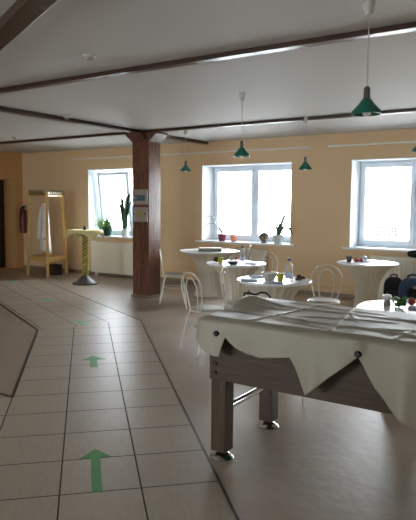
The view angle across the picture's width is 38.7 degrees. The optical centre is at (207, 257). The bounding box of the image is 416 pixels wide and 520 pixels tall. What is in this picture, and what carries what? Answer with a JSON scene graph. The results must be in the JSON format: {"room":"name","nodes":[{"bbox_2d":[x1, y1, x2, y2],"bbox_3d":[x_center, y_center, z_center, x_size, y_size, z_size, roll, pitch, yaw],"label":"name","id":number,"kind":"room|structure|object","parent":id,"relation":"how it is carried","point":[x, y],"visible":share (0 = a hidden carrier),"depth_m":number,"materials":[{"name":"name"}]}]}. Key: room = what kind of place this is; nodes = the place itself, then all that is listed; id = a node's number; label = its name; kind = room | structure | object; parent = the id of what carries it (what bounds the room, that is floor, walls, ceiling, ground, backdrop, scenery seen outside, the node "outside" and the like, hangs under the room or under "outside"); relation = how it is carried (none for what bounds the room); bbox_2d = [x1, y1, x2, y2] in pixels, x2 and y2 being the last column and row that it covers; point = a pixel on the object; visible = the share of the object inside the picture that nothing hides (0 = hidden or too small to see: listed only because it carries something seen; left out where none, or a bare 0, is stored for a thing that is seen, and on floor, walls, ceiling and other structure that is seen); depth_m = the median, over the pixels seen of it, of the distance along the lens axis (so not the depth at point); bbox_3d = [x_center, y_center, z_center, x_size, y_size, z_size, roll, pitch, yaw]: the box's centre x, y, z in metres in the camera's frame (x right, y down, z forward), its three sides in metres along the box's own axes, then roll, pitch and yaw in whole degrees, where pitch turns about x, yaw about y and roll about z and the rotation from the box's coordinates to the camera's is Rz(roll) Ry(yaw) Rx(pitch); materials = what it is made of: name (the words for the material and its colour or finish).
{"room":"cafeteria","nodes":[
{"label":"cafeteria","id":0,"kind":"room"},
{"bbox_2d":[0,151,23,269],"bbox_3d":[-8.273,-0.641,9.083,0.600,2.850,12.950,4,6,33],"label":"wall","id":1,"kind":"structure","parent":0,"point":[10,163],"depth_m":14.21,"materials":[{"name":"orange paint"}]},
{"bbox_2d":[0,180,4,267],"bbox_3d":[-5.214,-0.773,14.007,0.124,2.110,0.930,4,6,33],"label":"door","id":2,"kind":"structure","parent":1,"relation":"in","point":[2,223],"depth_m":14.35,"materials":[{"name":"brown wood"}]},
{"bbox_2d":[20,206,26,232],"bbox_3d":[-4.428,-0.906,14.191,0.181,0.655,0.160,-1,5,-11],"label":"fire extinguisher","id":3,"kind":"object","parent":1,"relation":"attached to","point":[23,213],"visible":1,"depth_m":14.15,"materials":[{"name":"red paint"}]},
{"bbox_2d":[0,268,415,519],"bbox_3d":[-1.033,1.182,4.586,16.610,0.100,12.750,4,6,33],"label":"floor","id":4,"kind":"structure","parent":0,"point":[324,460],"depth_m":4.01,"materials":[{"name":"tile"}]},
{"bbox_2d":[0,303,38,397],"bbox_3d":[-3.514,0.746,8.819,7.805,0.003,4.767,4,6,33],"label":"trim","id":5,"kind":"structure","parent":4,"relation":"on","point":[37,330],"depth_m":5.86,"materials":[{"name":"black"}]},
{"bbox_2d":[27,190,67,277],"bbox_3d":[-3.526,-0.534,12.957,0.765,1.844,1.186,2,5,16],"label":"coat rack","id":6,"kind":"object","parent":4,"relation":"on","point":[54,257],"visible":1,"depth_m":12.78,"materials":[{"name":"yellow wood"}]},
{"bbox_2d":[37,199,51,253],"bbox_3d":[-3.480,-0.659,12.583,0.229,1.211,0.502,-3,6,-31],"label":"coat","id":7,"kind":"object","parent":6,"relation":"hanging from","point":[41,230],"visible":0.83,"depth_m":12.49,"materials":[{"name":"white fabric"}]},
{"bbox_2d":[29,253,64,258],"bbox_3d":[-3.530,-0.026,13.002,0.658,0.020,1.061,2,5,16],"label":"shelf","id":8,"kind":"object","parent":6,"relation":"attached to","point":[40,256],"depth_m":12.81,"materials":[{"name":"yellow wood"}]},
{"bbox_2d":[46,264,61,274],"bbox_3d":[-3.387,0.272,13.027,0.290,0.225,0.230,5,7,41],"label":"crate","id":9,"kind":"object","parent":4,"relation":"on","point":[54,269],"visible":0.95,"depth_m":12.93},
{"bbox_2d":[72,320,88,325],"bbox_3d":[-1.640,0.858,7.695,0.262,0.002,0.308,2,5,17],"label":"arrow","id":10,"kind":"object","parent":4,"relation":"on","point":[81,323],"depth_m":7.73,"materials":[{"name":"green paint"}]},
{"bbox_2d":[72,234,97,285],"bbox_3d":[-2.385,0.000,11.494,0.680,1.045,0.680,4,6,33],"label":"table","id":11,"kind":"object","parent":4,"relation":"on","point":[85,279],"visible":0.88,"depth_m":11.44,"materials":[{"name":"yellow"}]},
{"bbox_2d":[66,229,103,240],"bbox_3d":[-2.382,-0.429,11.457,0.722,0.197,0.722,4,6,33],"label":"tablecloth","id":12,"kind":"object","parent":11,"relation":"on","point":[91,234],"visible":0.98,"depth_m":11.18,"materials":[{"name":"yellow fabric"}]},
{"bbox_2d":[83,356,103,366],"bbox_3d":[-1.126,1.023,5.827,0.240,0.002,0.420,-1,5,-12],"label":"arrow","id":13,"kind":"object","parent":4,"relation":"on","point":[93,359],"depth_m":5.88,"materials":[{"name":"green paint"}]},
{"bbox_2d":[80,449,110,491],"bbox_3d":[-0.652,1.232,3.447,0.190,0.002,0.570,-1,5,-12],"label":"arrow","id":14,"kind":"object","parent":4,"relation":"on","point":[95,455],"depth_m":3.46,"materials":[{"name":"green paint"}]},
{"bbox_2d":[90,241,132,274],"bbox_3d":[-1.950,0.053,12.648,1.573,0.748,0.113,4,6,33],"label":"radiator","id":15,"kind":"object","parent":4,"relation":"on","point":[106,256],"visible":0.73,"depth_m":12.65,"materials":[{"name":"beige metal"}]},
{"bbox_2d":[91,241,132,243],"bbox_3d":[-1.916,-0.309,12.595,1.496,0.018,0.113,4,6,33],"label":"grille","id":16,"kind":"object","parent":15,"relation":"attached to","point":[92,242],"depth_m":12.71,"materials":[{"name":"beige"}]},
{"bbox_2d":[14,268,239,519],"bbox_3d":[-0.708,1.104,4.917,1.563,0.003,20.141,-1,5,-19],"label":"trim","id":17,"kind":"structure","parent":4,"relation":"on","point":[193,428],"depth_m":4.08,"materials":[{"name":"grey metal"}]},
{"bbox_2d":[125,131,167,298],"bbox_3d":[-1.023,-0.685,9.863,0.645,2.712,0.570,4,6,33],"label":"wooden column","id":18,"kind":"structure","parent":4,"relation":"on","point":[145,146],"depth_m":9.75,"materials":[{"name":"brown wood"}]},
{"bbox_2d":[132,189,147,204],"bbox_3d":[-1.112,-0.983,9.685,0.310,0.245,0.045,4,6,33],"label":"control panel","id":19,"kind":"object","parent":18,"relation":"attached to","point":[139,196],"visible":1,"depth_m":9.66,"materials":[{"name":"beige plastic"}]},
{"bbox_2d":[133,207,147,221],"bbox_3d":[-1.116,-0.698,9.706,0.310,0.238,0.053,4,6,33],"label":"control panel","id":20,"kind":"object","parent":18,"relation":"attached to","point":[140,214],"visible":1,"depth_m":9.68,"materials":[{"name":"beige plastic"}]},
{"bbox_2d":[136,210,142,217],"bbox_3d":[-1.118,-0.708,9.693,0.150,0.120,0.008,4,6,33],"label":"picture","id":21,"kind":"object","parent":20,"relation":"attached to","point":[139,213],"depth_m":9.69},
{"bbox_2d":[159,249,186,303],"bbox_3d":[-0.555,0.295,9.366,0.437,0.855,0.377,0,5,-4],"label":"bistro chair","id":22,"kind":"object","parent":4,"relation":"on","point":[168,274],"visible":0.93,"depth_m":9.25,"materials":[{"name":"grey metal"}]},
{"bbox_2d":[179,272,223,356],"bbox_3d":[-0.027,0.568,6.251,0.437,0.855,0.377,-3,6,-36],"label":"bistro chair","id":23,"kind":"object","parent":4,"relation":"on","point":[197,308],"visible":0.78,"depth_m":6.18,"materials":[{"name":"silver metal"}]},
{"bbox_2d":[179,248,239,297],"bbox_3d":[0.024,0.270,10.146,1.029,0.775,1.029,4,6,33],"label":"round table","id":24,"kind":"object","parent":4,"relation":"on","point":[209,278],"visible":0.77,"depth_m":9.96,"materials":[{"name":"white fabric"}]},
{"bbox_2d":[198,247,220,251],"bbox_3d":[0.033,-0.130,9.928,0.380,0.060,0.240,0,5,0],"label":"flat box","id":25,"kind":"object","parent":24,"relation":"on","point":[201,249],"visible":1,"depth_m":9.81,"materials":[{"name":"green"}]},
{"bbox_2d":[220,266,237,306],"bbox_3d":[0.373,0.536,6.657,0.437,0.855,0.377,2,5,17],"label":"bistro chair","id":26,"kind":"object","parent":4,"relation":"on","point":[230,302],"visible":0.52,"depth_m":6.63,"materials":[{"name":"silver metal"}]},
{"bbox_2d":[206,260,266,308],"bbox_3d":[0.377,0.463,7.949,0.804,0.775,0.804,2,5,13],"label":"round table","id":27,"kind":"object","parent":4,"relation":"on","point":[241,269],"visible":0.51,"depth_m":7.77,"materials":[{"name":"beige fabric"}]},
{"bbox_2d":[218,257,222,262],"bbox_3d":[0.165,0.043,7.839,0.074,0.076,0.074,4,6,33],"label":"cup","id":28,"kind":"object","parent":27,"relation":"on","point":[220,259],"visible":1,"depth_m":7.82,"materials":[{"name":"yellow"}]},
{"bbox_2d":[227,260,239,264],"bbox_3d":[0.329,0.066,7.708,0.180,0.055,0.180,4,6,33],"label":"dish","id":29,"kind":"object","parent":27,"relation":"on","point":[232,262],"visible":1,"depth_m":7.66,"materials":[{"name":"grey ceramic"}]},
{"bbox_2d":[240,245,244,262],"bbox_3d":[0.456,-0.037,7.856,0.068,0.236,0.068,4,6,33],"label":"bottle","id":30,"kind":"object","parent":27,"relation":"on","point":[242,258],"visible":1,"depth_m":7.84,"materials":[{"name":"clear plastic"}]},
{"bbox_2d":[224,245,251,294],"bbox_3d":[0.543,0.210,10.441,0.437,0.855,0.377,2,5,14],"label":"bistro chair","id":31,"kind":"object","parent":4,"relation":"on","point":[249,249],"visible":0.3,"depth_m":10.36,"materials":[{"name":"silver metal"}]},
{"bbox_2d":[221,247,267,283],"bbox_3d":[0.524,0.211,11.032,1.253,0.748,0.113,4,6,33],"label":"radiator","id":32,"kind":"object","parent":4,"relation":"on","point":[255,253],"visible":0.22,"depth_m":10.76,"materials":[{"name":"beige metal"}]},
{"bbox_2d":[221,247,267,250],"bbox_3d":[0.559,-0.151,10.979,1.176,0.018,0.113,4,6,33],"label":"grille","id":33,"kind":"object","parent":32,"relation":"attached to","point":[239,249],"depth_m":10.86,"materials":[{"name":"beige metal"}]},
{"bbox_2d":[257,251,277,274],"bbox_3d":[0.782,0.354,8.796,0.377,0.855,0.437,4,6,36],"label":"bistro chair","id":34,"kind":"object","parent":4,"relation":"on","point":[267,251],"visible":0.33,"depth_m":8.91,"materials":[{"name":"silver metal"}]},
{"bbox_2d":[236,276,311,300],"bbox_3d":[0.682,0.618,6.178,0.780,0.775,0.780,0,5,-7],"label":"round table","id":35,"kind":"object","parent":4,"relation":"on","point":[286,290],"visible":0.37,"depth_m":5.92,"materials":[{"name":"beige fabric"}]},
{"bbox_2d":[241,278,257,280],"bbox_3d":[0.419,0.230,6.031,0.170,0.018,0.130,1,5,3],"label":"napkin","id":36,"kind":"object","parent":35,"relation":"on","point":[242,279],"visible":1,"depth_m":5.98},
{"bbox_2d":[249,275,262,277],"bbox_3d":[0.536,0.205,6.336,0.170,0.018,0.130,-1,5,-17],"label":"napkin","id":37,"kind":"object","parent":35,"relation":"on","point":[251,276],"visible":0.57,"depth_m":6.28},
{"bbox_2d":[261,272,277,280],"bbox_3d":[0.632,0.195,6.079,0.170,0.084,0.170,4,6,33],"label":"bowl","id":38,"kind":"object","parent":35,"relation":"on","point":[269,276],"visible":0.98,"depth_m":6.03,"materials":[{"name":"beige ceramic"}]},
{"bbox_2d":[276,273,283,281],"bbox_3d":[0.729,0.205,5.981,0.076,0.081,0.076,4,6,33],"label":"cup","id":39,"kind":"object","parent":35,"relation":"on","point":[279,275],"visible":0.98,"depth_m":5.96,"materials":[{"name":"yellow"}]},
{"bbox_2d":[285,258,292,281],"bbox_3d":[0.821,0.128,5.986,0.082,0.236,0.082,4,6,33],"label":"bottle","id":40,"kind":"object","parent":35,"relation":"on","point":[288,275],"visible":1,"depth_m":5.96,"materials":[{"name":"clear plastic"}]},
{"bbox_2d":[295,274,304,280],"bbox_3d":[0.939,0.210,6.042,0.089,0.063,0.086,-3,6,-36],"label":"bunch","id":41,"kind":"object","parent":35,"relation":"on","point":[299,277],"visible":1,"depth_m":6.02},
{"bbox_2d":[210,330,392,461],"bbox_3d":[0.797,0.818,3.463,1.474,0.845,0.895,4,6,33],"label":"table","id":42,"kind":"object","parent":4,"relation":"on","point":[351,385],"visible":0.36,"depth_m":3.41,"materials":[{"name":"brown wood"}]},
{"bbox_2d":[196,295,415,431],"bbox_3d":[0.826,0.548,3.439,1.695,0.488,1.013,4,6,33],"label":"tablecloth","id":43,"kind":"object","parent":42,"relation":"on","point":[319,340],"visible":1,"depth_m":3.15,"materials":[{"name":"white fabric"}]},
{"bbox_2d":[307,264,342,305],"bbox_3d":[1.345,0.524,6.879,0.377,0.855,0.437,2,5,19],"label":"bistro chair","id":44,"kind":"object","parent":4,"relation":"on","point":[319,300],"visible":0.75,"depth_m":6.96,"materials":[{"name":"silver metal"}]},
{"bbox_2d":[336,260,398,306],"bbox_3d":[2.187,0.457,8.174,0.828,0.775,0.828,-2,6,-27],"label":"round table","id":45,"kind":"object","parent":4,"relation":"on","point":[367,277],"visible":0.77,"depth_m":8.01,"materials":[{"name":"beige fabric"}]},
{"bbox_2d":[346,256,351,261],"bbox_3d":[1.938,0.031,8.135,0.085,0.076,0.085,4,6,33],"label":"cup","id":46,"kind":"object","parent":45,"relation":"on","point":[348,258],"visible":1,"depth_m":8.11,"materials":[{"name":"grey ceramic"}]},
{"bbox_2d":[356,300,415,313],"bbox_3d":[1.526,0.771,4.482,0.804,0.775,0.804,5,7,43],"label":"round table","id":47,"kind":"object","parent":4,"relation":"on","point":[376,305],"visible":0.11,"depth_m":4.48,"materials":[{"name":"beige fabric"}]},
{"bbox_2d":[382,294,391,305],"bbox_3d":[1.381,0.328,4.565,0.074,0.090,0.074,4,6,33],"label":"salt shaker","id":48,"kind":"object","parent":47,"relation":"on","point":[386,297],"visible":0.91,"depth_m":4.54,"materials":[{"name":"beige plastic"}]},
{"bbox_2d":[387,296,409,306],"bbox_3d":[1.446,0.341,4.470,0.157,0.082,0.172,-3,6,-33],"label":"bunch","id":49,"kind":"object","parent":47,"relation":"on","point":[400,302],"visible":1,"depth_m":4.46,"materials":[{"name":"green plant"}]},
{"bbox_2d":[407,298,415,304],"bbox_3d":[1.577,0.343,4.582,0.068,0.059,0.068,4,6,33],"label":"tomato","id":50,"kind":"object","parent":47,"relation":"on","point":[412,301],"visible":0.9,"depth_m":4.56,"materials":[{"name":"red food"}]},
{"bbox_2d":[368,255,415,299],"bbox_3d":[3.210,0.383,9.273,1.523,0.748,0.121,4,6,33],"label":"radiator","id":51,"kind":"object","parent":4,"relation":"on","point":[407,265],"visible":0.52,"depth_m":9.33,"materials":[{"name":"beige metal"}]},
{"bbox_2d":[370,255,415,258],"bbox_3d":[3.247,0.021,9.224,1.446,0.018,0.113,4,6,33],"label":"grille","id":52,"kind":"object","parent":51,"relation":"attached to","point":[372,256],"depth_m":9.44,"materials":[{"name":"beige metal"}]},
{"bbox_2d":[407,250,415,257],"bbox_3d":[3.273,-0.045,9.202,0.340,0.120,0.116,4,6,33],"label":"pouch","id":53,"kind":"object","parent":51,"relation":"on","point":[412,253],"visible":1,"depth_m":9.21,"materials":[{"name":"black fabric"}]},
{"bbox_2d":[383,274,401,299],"bbox_3d":[2.835,0.511,9.054,0.290,0.525,0.301,3,5,23],"label":"backpack","id":54,"kind":"object","parent":4,"relation":"on","point":[391,284],"visible":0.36,"depth_m":8.96,"materials":[{"name":"black fabric"}]},
{"bbox_2d":[398,274,415,299],"bbox_3d":[3.000,0.525,8.674,0.400,0.566,0.265,2,5,19],"label":"bag","id":55,"kind":"object","parent":4,"relation":"on","point":[407,287],"visible":0.46,"depth_m":8.62,"materials":[{"name":"fabric"}]},
{"bbox_3d":[0.622,0.895,4.786,0.437,0.465,0.374,3,6,27],"label":"stool","id":56,"kind":"object","parent":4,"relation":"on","visible":0},
{"bbox_2d":[244,291,270,297],"bbox_3d":[0.415,0.471,4.800,0.247,0.374,0.220,3,6,28],"label":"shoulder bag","id":57,"kind":"object","parent":56,"relation":"on","point":[260,292],"visible":0.09,"depth_m":4.82,"materials":[{"name":"black fabric"}]},
{"bbox_2d":[0,0,415,152],"bbox_3d":[-0.897,-1.682,4.515,17.010,0.120,13.570,4,6,33],"label":"ceiling","id":58,"kind":"structure","parent":0,"point":[328,79],"depth_m":5.33,"materials":[{"name":"paint"}]},
{"bbox_2d":[0,0,57,50],"bbox_3d":[-1.232,-1.525,3.807,0.141,0.075,6.800,-3,6,-33],"label":"ceiling beam","id":59,"kind":"structure","parent":58,"relation":"attached to","point":[22,13],"depth_m":3.66,"materials":[{"name":"brown wood"}]},
{"bbox_2d":[83,54,95,60],"bbox_3d":[-0.971,-1.629,4.838,0.104,0.042,0.104,4,6,33],"label":"smoke detector","id":60,"kind":"object","parent":58,"relation":"attached to","point":[89,57],"visible":1,"depth_m":4.81,"materials":[{"name":"grey plastic"}]},
{"bbox_2d":[0,106,207,144],"bbox_3d":[-1.763,-1.965,8.710,0.130,0.050,6.250,4,6,33],"label":"ceiling beam","id":61,"kind":"structure","parent":58,"relation":"attached to","point":[2,108],"depth_m":8.54,"materials":[{"name":"brown wood"}]},
{"bbox_2d":[180,130,190,171],"bbox_3d":[-0.359,-1.716,9.576,0.180,0.676,0.180,4,6,33],"label":"pendant lamp","id":62,"kind":"object","parent":58,"relation":"hanging from","point":[185,168],"visible":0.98,"depth_m":9.54,"materials":[{"name":"green metal"}]},
{"bbox_2d":[0,22,415,93],"bbox_3d":[0.402,-1.598,4.579,14.500,0.038,0.090,4,6,33],"label":"ceiling beam","id":63,"kind":"structure","parent":58,"relation":"attached to","point":[405,27],"depth_m":4.69,"materials":[{"name":"brown wood"}]},
{"bbox_2d":[0,108,415,144],"bbox_3d":[1.442,-1.893,8.076,16.610,0.038,0.100,4,6,33],"label":"ceiling beam","id":64,"kind":"structure","parent":58,"relation":"attached to","point":[411,110],"depth_m":8.83,"materials":[{"name":"brown wood"}]},
{"bbox_2d":[233,92,249,157],"bbox_3d":[0.369,-1.428,6.433,0.180,0.696,0.180,4,6,33],"label":"pendant lamp","id":65,"kind":"object","parent":58,"relation":"hanging from","point":[241,152],"visible":1,"depth_m":6.41,"materials":[{"name":"green metal"}]},
{"bbox_2d":[299,117,311,170],"bbox_3d":[1.344,-1.553,8.133,0.180,0.727,0.180,4,6,33],"label":"pendant lamp","id":66,"kind":"object","parent":58,"relation":"hanging from","point":[305,166],"visible":1,"depth_m":8.11,"materials":[{"name":"green metal"}]},
{"bbox_2d":[351,0,381,116],"bbox_3d":[0.963,-1.186,3.565,0.180,0.676,0.180,4,6,33],"label":"pendant lamp","id":67,"kind":"object","parent":58,"relation":"hanging from","point":[366,107],"visible":1,"depth_m":3.54,"materials":[{"name":"green plastic"}]},
{"bbox_2d":[363,86,369,97],"bbox_3d":[0.962,-0.992,3.582,0.042,0.075,0.042,4,6,33],"label":"socket","id":68,"kind":"object","parent":67,"relation":"attached to","point":[366,94],"depth_m":3.57,"materials":[{"name":"grey metal"}]},
{"bbox_2d":[22,129,415,294],"bbox_3d":[2.644,-0.692,10.035,17.010,2.750,0.620,4,6,33],"label":"wall","id":69,"kind":"structure","parent":0,"point":[320,196],"depth_m":10.98,"materials":[{"name":"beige paint"}]},
{"bbox_2d":[64,154,105,229],"bbox_3d":[-2.738,-0.981,13.170,1.265,2.565,0.020,4,6,33],"label":"trim","id":70,"kind":"structure","parent":69,"relation":"attached to","point":[88,154],"depth_m":13.44,"materials":[{"name":"paint"}]},
{"bbox_2d":[88,168,132,238],"bbox_3d":[-1.711,-1.161,12.816,2.100,1.480,0.700,4,6,33],"label":"window","id":71,"kind":"structure","parent":69,"relation":"in","point":[98,205],"depth_m":13.20,"materials":[{"name":"white plastic"}]},
{"bbox_2d":[94,219,104,234],"bbox_3d":[-2.409,-0.671,13.214,0.348,0.356,0.326,4,6,33],"label":"potted plant","id":72,"kind":"object","parent":71,"relation":"on","point":[98,221],"visible":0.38,"depth_m":13.18,"materials":[{"name":"green plant"}]},
{"bbox_2d":[97,219,118,235],"bbox_3d":[-2.187,-0.652,12.945,0.567,0.370,0.465,4,6,33],"label":"spider plant","id":73,"kind":"object","parent":71,"relation":"on","point":[107,228],"visible":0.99,"depth_m":12.84,"materials":[{"name":"green plant"}]},
{"bbox_2d":[117,188,130,236],"bbox_3d":[-1.779,-0.968,12.578,0.477,1.068,0.206,4,6,33],"label":"snake plant","id":74,"kind":"object","parent":71,"relation":"on","point":[124,211],"visible":0.98,"depth_m":12.57,"materials":[{"name":"green plant"}]},
{"bbox_2d":[72,146,310,160],"bbox_3d":[-0.626,-2.021,11.664,5.700,0.050,0.072,4,6,33],"label":"rail","id":75,"kind":"object","parent":69,"relation":"attached to","point":[273,149],"visible":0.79,"depth_m":11.24,"materials":[{"name":"white paint"}]},
{"bbox_2d":[24,265,382,299],"bbox_3d":[2.460,0.665,9.886,16.610,0.070,0.014,4,6,33],"label":"baseboard","id":76,"kind":"structure","parent":69,"relation":"attached to","point":[350,296],"depth_m":11.87,"materials":[{"name":"brown laminate"}]},
{"bbox_2d":[195,162,294,246],"bbox_3d":[0.820,-0.999,11.163,2.095,1.480,0.700,4,6,33],"label":"window","id":77,"kind":"structure","parent":69,"relation":"in","point":[210,174],"depth_m":11.40,"materials":[{"name":"white plastic"}]},
{"bbox_2d":[201,216,231,240],"bbox_3d":[0.154,-0.549,11.318,0.639,0.478,0.179,2,5,13],"label":"orchid","id":78,"kind":"object","parent":77,"relation":"on","point":[222,237],"visible":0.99,"depth_m":11.29,"materials":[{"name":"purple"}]},
{"bbox_2d":[230,234,236,241],"bbox_3d":[0.486,-0.366,11.206,0.132,0.138,0.130,4,6,33],"label":"pot plant","id":79,"kind":"object","parent":77,"relation":"on","point":[233,238],"visible":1,"depth_m":11.17,"materials":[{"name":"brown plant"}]},
{"bbox_2d":[259,232,268,242],"bbox_3d":[1.028,-0.358,10.826,0.190,0.195,0.190,4,6,33],"label":"potted plant","id":80,"kind":"object","parent":77,"relation":"on","point":[264,237],"visible":0.99,"depth_m":10.76,"materials":[{"name":"grey"}]},
{"bbox_2d":[273,235,282,243],"bbox_3d":[1.252,-0.319,10.604,0.190,0.160,0.190,4,6,33],"label":"pot","id":81,"kind":"object","parent":77,"relation":"on","point":[277,239],"depth_m":10.54,"materials":[{"name":"white ceramic"}]},
{"bbox_2d":[266,213,292,243],"bbox_3d":[1.296,-0.507,10.514,0.650,0.550,0.236,5,7,44],"label":"amaryllis","id":82,"kind":"object","parent":77,"relation":"on","point":[277,239],"visible":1,"depth_m":10.53,"materials":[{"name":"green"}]},
{"bbox_2d":[302,287,354,292],"bbox_3d":[1.866,0.550,10.237,1.800,0.032,0.066,4,6,33],"label":"pipe","id":83,"kind":"object","parent":69,"relation":"attached to","point":[303,287],"visible":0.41,"depth_m":10.09,"materials":[{"name":"beige metal"}]},
{"bbox_2d":[312,283,353,287],"bbox_3d":[1.866,0.465,10.229,1.800,0.032,0.066,4,6,33],"label":"pipe","id":84,"kind":"object","parent":69,"relation":"attached to","point":[312,283],"visible":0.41,"depth_m":10.04,"materials":[{"name":"beige metal"}]},
{"bbox_2d":[328,141,415,147],"bbox_3d":[3.542,-1.755,8.942,3.630,0.050,0.072,4,6,33],"label":"rail","id":85,"kind":"object","parent":69,"relation":"attached to","point":[406,142],"visible":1,"depth_m":9.50,"materials":[{"name":"white paint"}]},
{"bbox_2d":[342,157,415,251],"bbox_3d":[3.305,-0.840,9.540,2.100,1.480,0.700,4,6,33],"label":"window","id":86,"kind":"structure","parent":69,"relation":"in","point":[357,241],"depth_m":9.90,"materials":[{"name":"white plastic"}]},
{"label":"outside","id":87,"kind":"structure","parent":0,"visible":0},
{"bbox_3d":[22.411,7.806,35.083,120.000,0.200,58.000,4,6,33],"label":"ground","id":88,"kind":"structure","parent":87,"visible":0},
{"bbox_2d":[365,185,410,240],"bbox_3d":[20.984,0.509,47.385,18.200,12.200,10.070,4,6,33],"label":"apartment building","id":89,"kind":"structure","parent":88,"relation":"on","point":[387,207],"depth_m":45.74,"materials":[{"name":"white"}]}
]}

